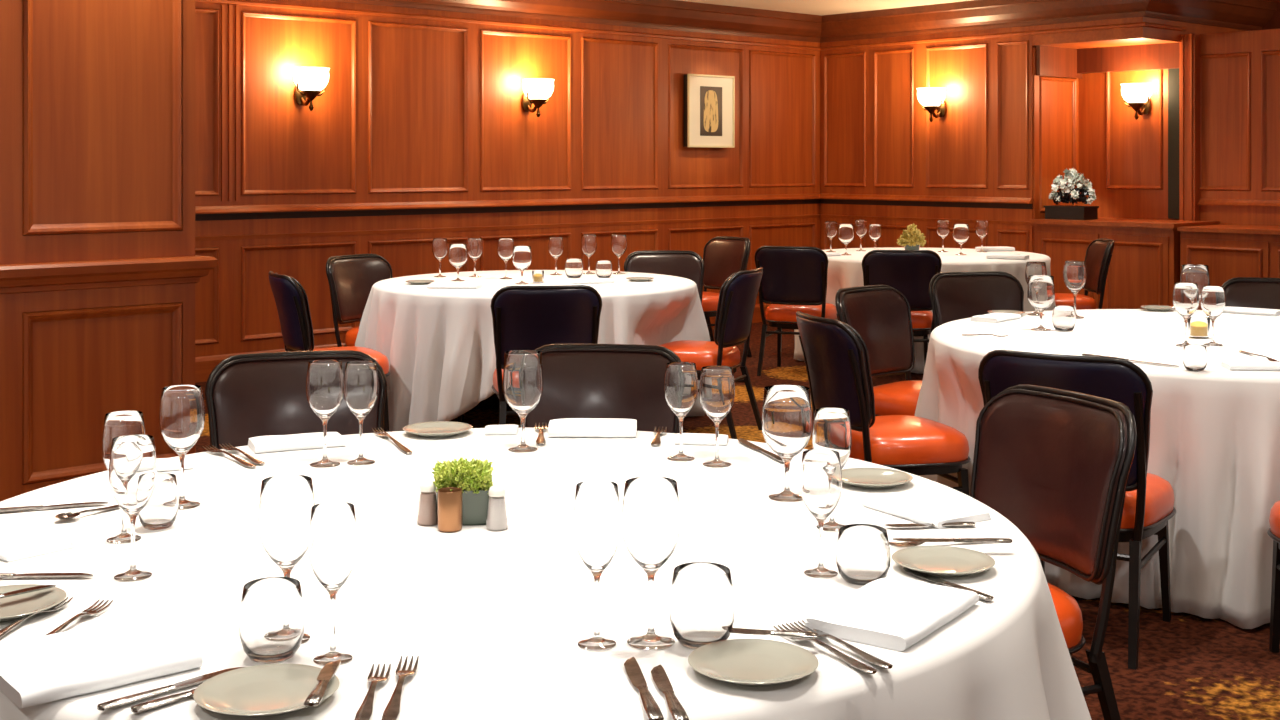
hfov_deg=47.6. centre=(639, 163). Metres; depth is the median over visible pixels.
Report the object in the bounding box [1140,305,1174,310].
plate
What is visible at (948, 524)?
knife
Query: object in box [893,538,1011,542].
knife
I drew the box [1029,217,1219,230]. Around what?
countertop
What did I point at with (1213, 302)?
wine glass
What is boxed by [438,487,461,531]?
copper cup
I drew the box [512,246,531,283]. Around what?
water goblet
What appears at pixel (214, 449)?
fork
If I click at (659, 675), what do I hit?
knife
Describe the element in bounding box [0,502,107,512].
knife
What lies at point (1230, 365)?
folded napkin
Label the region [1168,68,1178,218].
trim
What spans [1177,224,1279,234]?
countertop
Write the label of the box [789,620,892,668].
fork
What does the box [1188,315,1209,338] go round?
candle holder
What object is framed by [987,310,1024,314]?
plate
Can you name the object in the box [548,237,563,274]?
wine glass
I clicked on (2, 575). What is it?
knife
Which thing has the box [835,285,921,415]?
banquet chair
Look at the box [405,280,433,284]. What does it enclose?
plate
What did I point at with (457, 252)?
water goblet
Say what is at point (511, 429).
folded napkin
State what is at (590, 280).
folded napkin
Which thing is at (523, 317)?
banquet chair
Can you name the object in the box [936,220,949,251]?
wine glass
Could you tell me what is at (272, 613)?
glass tumbler
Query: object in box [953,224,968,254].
water goblet
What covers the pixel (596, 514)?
wine glass
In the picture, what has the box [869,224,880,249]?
wine glass
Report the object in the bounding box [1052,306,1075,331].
glass tumbler
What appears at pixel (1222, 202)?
trim
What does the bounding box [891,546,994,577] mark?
plate
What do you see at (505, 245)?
wine glass
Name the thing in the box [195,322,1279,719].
floor
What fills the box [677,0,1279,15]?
ceiling
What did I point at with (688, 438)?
folded napkin
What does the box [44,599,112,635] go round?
fork
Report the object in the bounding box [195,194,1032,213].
trim
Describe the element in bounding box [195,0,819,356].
wall
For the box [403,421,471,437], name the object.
plate
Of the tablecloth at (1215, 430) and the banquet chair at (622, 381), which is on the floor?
the banquet chair at (622, 381)
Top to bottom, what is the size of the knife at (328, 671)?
0.008 m
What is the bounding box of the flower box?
[1044,168,1098,219]
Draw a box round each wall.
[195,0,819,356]
[820,26,1034,252]
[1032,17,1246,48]
[1033,48,1078,252]
[1079,29,1279,225]
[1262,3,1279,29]
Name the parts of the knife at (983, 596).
blade, handle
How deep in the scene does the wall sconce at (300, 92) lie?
9.61 m
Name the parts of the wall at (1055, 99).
wall panel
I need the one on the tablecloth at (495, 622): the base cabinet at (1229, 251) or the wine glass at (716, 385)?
the wine glass at (716, 385)
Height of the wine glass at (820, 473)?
0.189 m
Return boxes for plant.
[431,457,493,525]
[897,223,925,249]
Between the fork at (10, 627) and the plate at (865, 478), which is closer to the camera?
the fork at (10, 627)
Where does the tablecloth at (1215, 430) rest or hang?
on the round table
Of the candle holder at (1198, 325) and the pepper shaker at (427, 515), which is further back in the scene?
the candle holder at (1198, 325)
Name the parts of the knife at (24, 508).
handle, blade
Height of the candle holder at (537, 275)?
0.065 m
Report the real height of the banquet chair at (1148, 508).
0.856 m
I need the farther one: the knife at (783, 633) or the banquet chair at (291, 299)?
the banquet chair at (291, 299)
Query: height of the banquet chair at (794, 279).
0.856 m
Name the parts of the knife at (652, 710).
blade, handle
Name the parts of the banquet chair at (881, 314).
backrest, seat, post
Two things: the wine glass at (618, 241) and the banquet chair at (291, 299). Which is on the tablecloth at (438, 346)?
the wine glass at (618, 241)
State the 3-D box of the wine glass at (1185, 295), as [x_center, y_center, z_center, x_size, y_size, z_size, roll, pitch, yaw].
[1.920,0.530,5.099,0.088,0.219,0.088,0,0,20]
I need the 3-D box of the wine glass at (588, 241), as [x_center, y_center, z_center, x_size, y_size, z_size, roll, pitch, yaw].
[-0.297,0.526,8.436,0.094,0.228,0.094,0,0,20]
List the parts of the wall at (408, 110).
wall panel, wall panel, wall panel, wall panel, wall panel, wall panel, wall panel, wall panel, wall panel, wall panel, wall panel, wall panel, wall panel, wall panel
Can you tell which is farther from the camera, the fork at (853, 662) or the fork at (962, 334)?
the fork at (962, 334)
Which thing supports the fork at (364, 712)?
on the tablecloth at (495, 622)
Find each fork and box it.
[0,597,72,637]
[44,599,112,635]
[202,445,255,467]
[219,443,264,464]
[355,664,390,719]
[371,427,412,453]
[381,656,418,719]
[535,423,546,444]
[651,427,666,445]
[773,623,876,673]
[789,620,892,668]
[889,538,952,546]
[962,334,1007,336]
[1239,350,1279,361]
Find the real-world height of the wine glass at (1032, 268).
0.224 m
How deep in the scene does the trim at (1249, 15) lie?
11.77 m
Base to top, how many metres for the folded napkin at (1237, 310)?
0.021 m
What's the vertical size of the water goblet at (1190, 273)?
0.229 m
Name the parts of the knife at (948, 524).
blade, handle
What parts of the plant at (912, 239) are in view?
pot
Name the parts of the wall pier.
wall panel, wall panel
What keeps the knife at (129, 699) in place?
on the tablecloth at (495, 622)
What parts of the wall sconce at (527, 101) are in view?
bulb, arm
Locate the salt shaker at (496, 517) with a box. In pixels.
[486,484,507,530]
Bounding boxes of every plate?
[0,584,66,621]
[193,663,339,716]
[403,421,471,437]
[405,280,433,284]
[626,277,653,281]
[688,639,818,685]
[841,468,912,488]
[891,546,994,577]
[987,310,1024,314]
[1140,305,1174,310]
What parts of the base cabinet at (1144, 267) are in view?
cabinet door, cabinet door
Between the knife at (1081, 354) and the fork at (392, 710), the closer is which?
the fork at (392, 710)
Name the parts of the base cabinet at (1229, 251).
cabinet door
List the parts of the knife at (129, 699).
handle, blade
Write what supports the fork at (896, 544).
on the tablecloth at (495, 622)
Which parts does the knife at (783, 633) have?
blade, handle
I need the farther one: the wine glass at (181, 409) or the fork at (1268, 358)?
the fork at (1268, 358)
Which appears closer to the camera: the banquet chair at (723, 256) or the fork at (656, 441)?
the fork at (656, 441)
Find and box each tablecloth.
[0,428,1091,719]
[355,270,709,431]
[794,247,1055,373]
[915,309,1279,628]
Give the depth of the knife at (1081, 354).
4.67 m
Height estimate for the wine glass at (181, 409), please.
0.221 m
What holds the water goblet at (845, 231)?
on the tablecloth at (844, 271)
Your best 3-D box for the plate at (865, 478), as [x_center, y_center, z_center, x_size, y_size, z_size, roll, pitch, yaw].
[0.464,0.632,2.900,0.161,0.016,0.161,0,0,0]
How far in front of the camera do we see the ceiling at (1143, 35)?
11.29 m
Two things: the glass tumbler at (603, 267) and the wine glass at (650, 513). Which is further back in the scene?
the glass tumbler at (603, 267)
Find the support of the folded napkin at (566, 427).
on the tablecloth at (495, 622)
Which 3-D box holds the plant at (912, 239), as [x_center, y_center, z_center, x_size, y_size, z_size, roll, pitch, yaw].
[1.976,0.534,10.547,0.221,0.212,0.236,0,0,0]
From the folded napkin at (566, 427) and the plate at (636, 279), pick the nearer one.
the folded napkin at (566, 427)
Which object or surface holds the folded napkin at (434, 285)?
on the tablecloth at (438, 346)
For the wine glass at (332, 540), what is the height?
0.198 m
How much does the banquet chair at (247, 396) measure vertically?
0.856 m
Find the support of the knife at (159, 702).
on the tablecloth at (495, 622)
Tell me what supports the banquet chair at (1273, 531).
on the floor
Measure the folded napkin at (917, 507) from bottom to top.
0.015 m
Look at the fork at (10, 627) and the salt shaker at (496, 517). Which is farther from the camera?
the salt shaker at (496, 517)
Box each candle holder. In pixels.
[532,270,543,282]
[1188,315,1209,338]
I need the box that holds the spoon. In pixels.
[55,505,118,519]
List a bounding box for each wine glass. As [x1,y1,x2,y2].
[102,410,144,543]
[109,434,156,581]
[159,385,204,509]
[258,475,314,643]
[306,359,343,467]
[308,502,357,665]
[344,360,377,465]
[432,238,447,276]
[467,238,482,276]
[498,238,513,278]
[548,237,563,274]
[573,480,620,650]
[581,234,596,273]
[611,234,626,273]
[621,476,680,649]
[664,362,697,460]
[699,366,734,467]
[800,449,841,577]
[812,408,851,531]
[825,221,836,251]
[854,220,867,250]
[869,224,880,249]
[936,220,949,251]
[975,220,988,251]
[1025,262,1046,315]
[1063,261,1086,318]
[1173,283,1198,346]
[1201,286,1225,345]
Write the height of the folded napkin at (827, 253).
0.021 m
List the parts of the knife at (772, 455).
blade, handle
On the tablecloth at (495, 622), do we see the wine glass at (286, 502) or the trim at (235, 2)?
the wine glass at (286, 502)
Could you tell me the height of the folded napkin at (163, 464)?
0.017 m
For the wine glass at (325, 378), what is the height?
0.219 m
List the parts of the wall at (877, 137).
wall panel, wall panel, wall panel, wall panel, wall panel, wall panel, wall panel, wall panel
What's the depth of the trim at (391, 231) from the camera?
11.27 m
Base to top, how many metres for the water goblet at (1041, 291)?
0.208 m
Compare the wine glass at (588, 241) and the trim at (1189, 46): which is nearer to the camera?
the wine glass at (588, 241)
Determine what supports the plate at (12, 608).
on the tablecloth at (495, 622)
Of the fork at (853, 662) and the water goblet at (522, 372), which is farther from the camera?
the water goblet at (522, 372)
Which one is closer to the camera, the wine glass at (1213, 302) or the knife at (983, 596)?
the knife at (983, 596)
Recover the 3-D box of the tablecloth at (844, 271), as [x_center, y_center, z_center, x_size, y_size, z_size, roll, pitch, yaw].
[1.984,1.011,10.315,1.790,0.742,1.855,0,0,0]
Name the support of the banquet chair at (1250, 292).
on the floor
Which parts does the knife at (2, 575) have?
handle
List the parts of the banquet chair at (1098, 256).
seat, backrest, post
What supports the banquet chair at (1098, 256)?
on the floor
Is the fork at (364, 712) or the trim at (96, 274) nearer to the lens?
the fork at (364, 712)
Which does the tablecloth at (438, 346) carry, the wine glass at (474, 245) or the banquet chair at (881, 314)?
the wine glass at (474, 245)
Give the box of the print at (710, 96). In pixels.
[700,86,721,135]
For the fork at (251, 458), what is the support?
on the tablecloth at (495, 622)
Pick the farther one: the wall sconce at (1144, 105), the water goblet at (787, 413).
the wall sconce at (1144, 105)
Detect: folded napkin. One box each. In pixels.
[0,618,202,707]
[156,457,193,471]
[248,432,345,452]
[427,283,482,288]
[484,424,518,434]
[548,418,636,437]
[566,278,614,283]
[674,433,728,444]
[804,577,978,650]
[826,252,840,255]
[862,492,990,528]
[970,313,1020,322]
[975,246,1014,250]
[986,254,1029,259]
[1221,361,1279,370]
[1222,307,1279,315]
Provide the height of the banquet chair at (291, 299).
0.856 m
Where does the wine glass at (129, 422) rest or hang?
on the tablecloth at (495, 622)
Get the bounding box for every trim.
[0,255,217,293]
[195,0,1186,50]
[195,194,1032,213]
[195,214,1030,240]
[221,4,239,200]
[322,0,1276,42]
[1035,42,1178,78]
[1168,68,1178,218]
[1179,34,1199,220]
[1197,199,1279,206]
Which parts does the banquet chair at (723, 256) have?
leg, seat, seat frame, backrest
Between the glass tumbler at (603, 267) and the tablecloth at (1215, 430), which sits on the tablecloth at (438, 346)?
the glass tumbler at (603, 267)
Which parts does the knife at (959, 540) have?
blade, handle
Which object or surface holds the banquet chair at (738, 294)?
on the floor
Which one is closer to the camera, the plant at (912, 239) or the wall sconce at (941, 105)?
the plant at (912, 239)
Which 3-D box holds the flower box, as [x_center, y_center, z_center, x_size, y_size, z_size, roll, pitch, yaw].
[3.448,0.234,11.551,0.296,0.411,0.392,0,0,-42]
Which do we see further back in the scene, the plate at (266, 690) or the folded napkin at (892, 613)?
the folded napkin at (892, 613)
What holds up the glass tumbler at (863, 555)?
on the tablecloth at (495, 622)
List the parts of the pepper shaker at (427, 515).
lid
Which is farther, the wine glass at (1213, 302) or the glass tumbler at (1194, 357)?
the wine glass at (1213, 302)
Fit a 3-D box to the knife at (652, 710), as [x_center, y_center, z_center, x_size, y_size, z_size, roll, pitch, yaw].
[0.001,0.634,1.759,0.020,0.008,0.212,0,0,-9]
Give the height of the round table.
0.745 m
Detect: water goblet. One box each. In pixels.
[449,244,466,280]
[503,350,542,452]
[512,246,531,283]
[762,385,811,501]
[838,224,853,254]
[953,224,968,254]
[1027,275,1054,330]
[1180,264,1209,321]
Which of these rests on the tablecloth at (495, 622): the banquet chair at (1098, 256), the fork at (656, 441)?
the fork at (656, 441)
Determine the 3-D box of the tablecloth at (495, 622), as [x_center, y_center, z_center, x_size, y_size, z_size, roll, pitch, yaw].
[-0.288,1.011,2.578,2.272,0.742,2.264,0,0,0]
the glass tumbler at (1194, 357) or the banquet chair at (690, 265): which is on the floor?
the banquet chair at (690, 265)
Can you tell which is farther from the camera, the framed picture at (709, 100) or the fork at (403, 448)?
the framed picture at (709, 100)
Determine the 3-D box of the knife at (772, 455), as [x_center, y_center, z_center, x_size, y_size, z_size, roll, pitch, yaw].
[0.267,0.634,3.221,0.020,0.008,0.270,0,0,-18]
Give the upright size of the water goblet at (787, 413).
0.210 m
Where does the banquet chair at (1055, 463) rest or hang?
on the floor
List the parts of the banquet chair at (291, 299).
post, backrest, seat, leg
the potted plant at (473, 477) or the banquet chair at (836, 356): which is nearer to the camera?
the potted plant at (473, 477)
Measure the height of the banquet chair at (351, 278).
0.856 m
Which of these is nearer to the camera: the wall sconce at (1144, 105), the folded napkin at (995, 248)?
the folded napkin at (995, 248)
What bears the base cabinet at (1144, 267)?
on the floor
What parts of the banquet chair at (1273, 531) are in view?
seat, leg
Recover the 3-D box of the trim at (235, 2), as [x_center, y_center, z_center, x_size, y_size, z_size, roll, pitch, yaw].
[-0.454,-1.052,9.214,9.800,0.035,3.222,0,0,-42]
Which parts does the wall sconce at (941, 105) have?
bulb, arm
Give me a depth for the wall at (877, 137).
12.38 m
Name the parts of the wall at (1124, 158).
wall panel, wall panel, wall panel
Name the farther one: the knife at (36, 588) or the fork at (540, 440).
the fork at (540, 440)
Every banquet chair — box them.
[205,350,386,448]
[268,271,389,431]
[326,254,392,346]
[491,285,601,424]
[520,344,681,432]
[624,250,704,304]
[658,267,762,438]
[702,236,751,356]
[754,246,837,375]
[796,311,970,495]
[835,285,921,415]
[862,250,941,368]
[929,271,1023,327]
[970,384,1136,719]
[978,350,1175,669]
[1055,238,1114,309]
[1222,277,1279,308]
[1267,501,1279,652]
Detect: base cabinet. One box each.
[1029,217,1219,308]
[1177,224,1279,309]
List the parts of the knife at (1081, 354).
handle, blade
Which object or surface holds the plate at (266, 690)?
on the tablecloth at (495, 622)
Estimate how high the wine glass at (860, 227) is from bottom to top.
0.228 m
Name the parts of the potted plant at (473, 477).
pot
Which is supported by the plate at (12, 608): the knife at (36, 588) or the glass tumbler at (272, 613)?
the knife at (36, 588)
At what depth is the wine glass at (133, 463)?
2.22 m
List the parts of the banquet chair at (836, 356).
post, post, backrest, seat, seat frame, leg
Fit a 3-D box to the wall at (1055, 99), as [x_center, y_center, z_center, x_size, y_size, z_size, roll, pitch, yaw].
[3.396,0.230,11.903,0.720,2.320,0.126,0,0,-42]
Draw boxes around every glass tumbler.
[138,473,178,529]
[239,577,304,662]
[565,259,582,277]
[596,260,611,277]
[669,562,734,648]
[835,524,890,585]
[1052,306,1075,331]
[1182,344,1207,371]
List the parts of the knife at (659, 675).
blade, handle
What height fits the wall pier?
2.730 m
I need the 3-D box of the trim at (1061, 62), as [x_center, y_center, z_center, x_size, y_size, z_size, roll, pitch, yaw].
[3.726,-0.840,11.515,0.650,0.260,0.945,0,0,-42]
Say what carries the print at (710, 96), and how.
attached to the framed picture at (709, 100)
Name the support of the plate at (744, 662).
on the tablecloth at (495, 622)
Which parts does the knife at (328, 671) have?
handle, blade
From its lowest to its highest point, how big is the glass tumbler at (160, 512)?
0.090 m
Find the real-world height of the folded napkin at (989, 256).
0.032 m
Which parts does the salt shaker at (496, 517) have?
lid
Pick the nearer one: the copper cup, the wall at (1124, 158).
the copper cup
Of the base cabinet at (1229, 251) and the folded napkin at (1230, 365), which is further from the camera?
the base cabinet at (1229, 251)
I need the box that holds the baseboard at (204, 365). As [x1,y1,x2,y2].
[195,303,770,382]
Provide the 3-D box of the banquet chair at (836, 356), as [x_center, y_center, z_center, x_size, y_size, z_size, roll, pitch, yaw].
[0.864,0.962,5.200,0.574,0.856,0.505,0,0,-17]
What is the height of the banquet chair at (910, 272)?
0.856 m
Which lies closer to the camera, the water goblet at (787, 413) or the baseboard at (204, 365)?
the water goblet at (787, 413)
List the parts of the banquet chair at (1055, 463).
backrest, seat, leg, post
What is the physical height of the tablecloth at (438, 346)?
0.742 m
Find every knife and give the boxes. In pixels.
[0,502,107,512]
[0,573,92,577]
[0,585,55,598]
[97,667,243,710]
[131,688,195,712]
[304,659,340,706]
[624,657,663,719]
[651,665,688,719]
[730,628,817,638]
[738,438,783,462]
[885,522,975,526]
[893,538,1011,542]
[903,567,993,600]
[1081,354,1178,366]
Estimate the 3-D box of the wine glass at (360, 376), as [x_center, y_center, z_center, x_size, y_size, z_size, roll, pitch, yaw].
[-0.597,0.532,3.104,0.074,0.215,0.074,0,0,20]
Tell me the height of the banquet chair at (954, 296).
0.856 m
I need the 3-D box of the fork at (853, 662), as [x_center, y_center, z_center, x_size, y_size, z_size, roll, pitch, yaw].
[0.242,0.633,1.898,0.025,0.010,0.198,0,0,-31]
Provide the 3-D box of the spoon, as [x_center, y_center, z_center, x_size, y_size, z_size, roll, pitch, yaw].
[-1.003,0.633,2.638,0.040,0.009,0.139,0,0,31]
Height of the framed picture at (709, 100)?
0.611 m
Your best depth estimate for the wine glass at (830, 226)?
10.51 m
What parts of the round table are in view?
leg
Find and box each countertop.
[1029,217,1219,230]
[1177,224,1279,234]
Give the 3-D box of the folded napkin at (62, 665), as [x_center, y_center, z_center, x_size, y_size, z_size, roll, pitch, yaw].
[-0.701,0.628,1.841,0.222,0.024,0.202,0,0,-40]
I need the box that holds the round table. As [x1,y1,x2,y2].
[457,403,478,422]
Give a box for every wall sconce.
[294,73,325,110]
[522,84,549,116]
[921,92,945,121]
[1124,88,1150,119]
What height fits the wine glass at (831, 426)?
0.206 m
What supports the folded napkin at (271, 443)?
on the tablecloth at (495, 622)
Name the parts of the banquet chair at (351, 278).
post, seat, backrest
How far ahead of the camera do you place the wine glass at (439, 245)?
8.18 m
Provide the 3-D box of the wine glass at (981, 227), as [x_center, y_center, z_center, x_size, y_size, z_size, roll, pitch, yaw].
[2.487,0.526,10.546,0.096,0.228,0.096,0,0,20]
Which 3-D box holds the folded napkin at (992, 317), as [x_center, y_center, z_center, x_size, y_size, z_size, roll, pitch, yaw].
[1.461,0.629,5.949,0.121,0.021,0.221,0,0,40]
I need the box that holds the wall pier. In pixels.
[0,0,194,501]
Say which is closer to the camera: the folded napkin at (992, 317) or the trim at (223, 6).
the folded napkin at (992, 317)
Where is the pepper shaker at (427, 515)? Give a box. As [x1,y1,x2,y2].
[417,480,437,525]
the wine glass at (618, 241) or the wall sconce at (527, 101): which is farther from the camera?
the wall sconce at (527, 101)
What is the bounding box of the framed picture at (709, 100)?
[684,74,734,147]
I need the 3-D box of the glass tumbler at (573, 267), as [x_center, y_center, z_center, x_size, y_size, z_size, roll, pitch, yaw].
[-0.370,0.587,8.140,0.104,0.106,0.104,0,0,0]
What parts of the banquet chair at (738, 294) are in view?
seat, seat frame, backrest, post, leg, post, leg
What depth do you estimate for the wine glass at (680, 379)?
3.12 m
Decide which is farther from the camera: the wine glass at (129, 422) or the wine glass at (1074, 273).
the wine glass at (1074, 273)

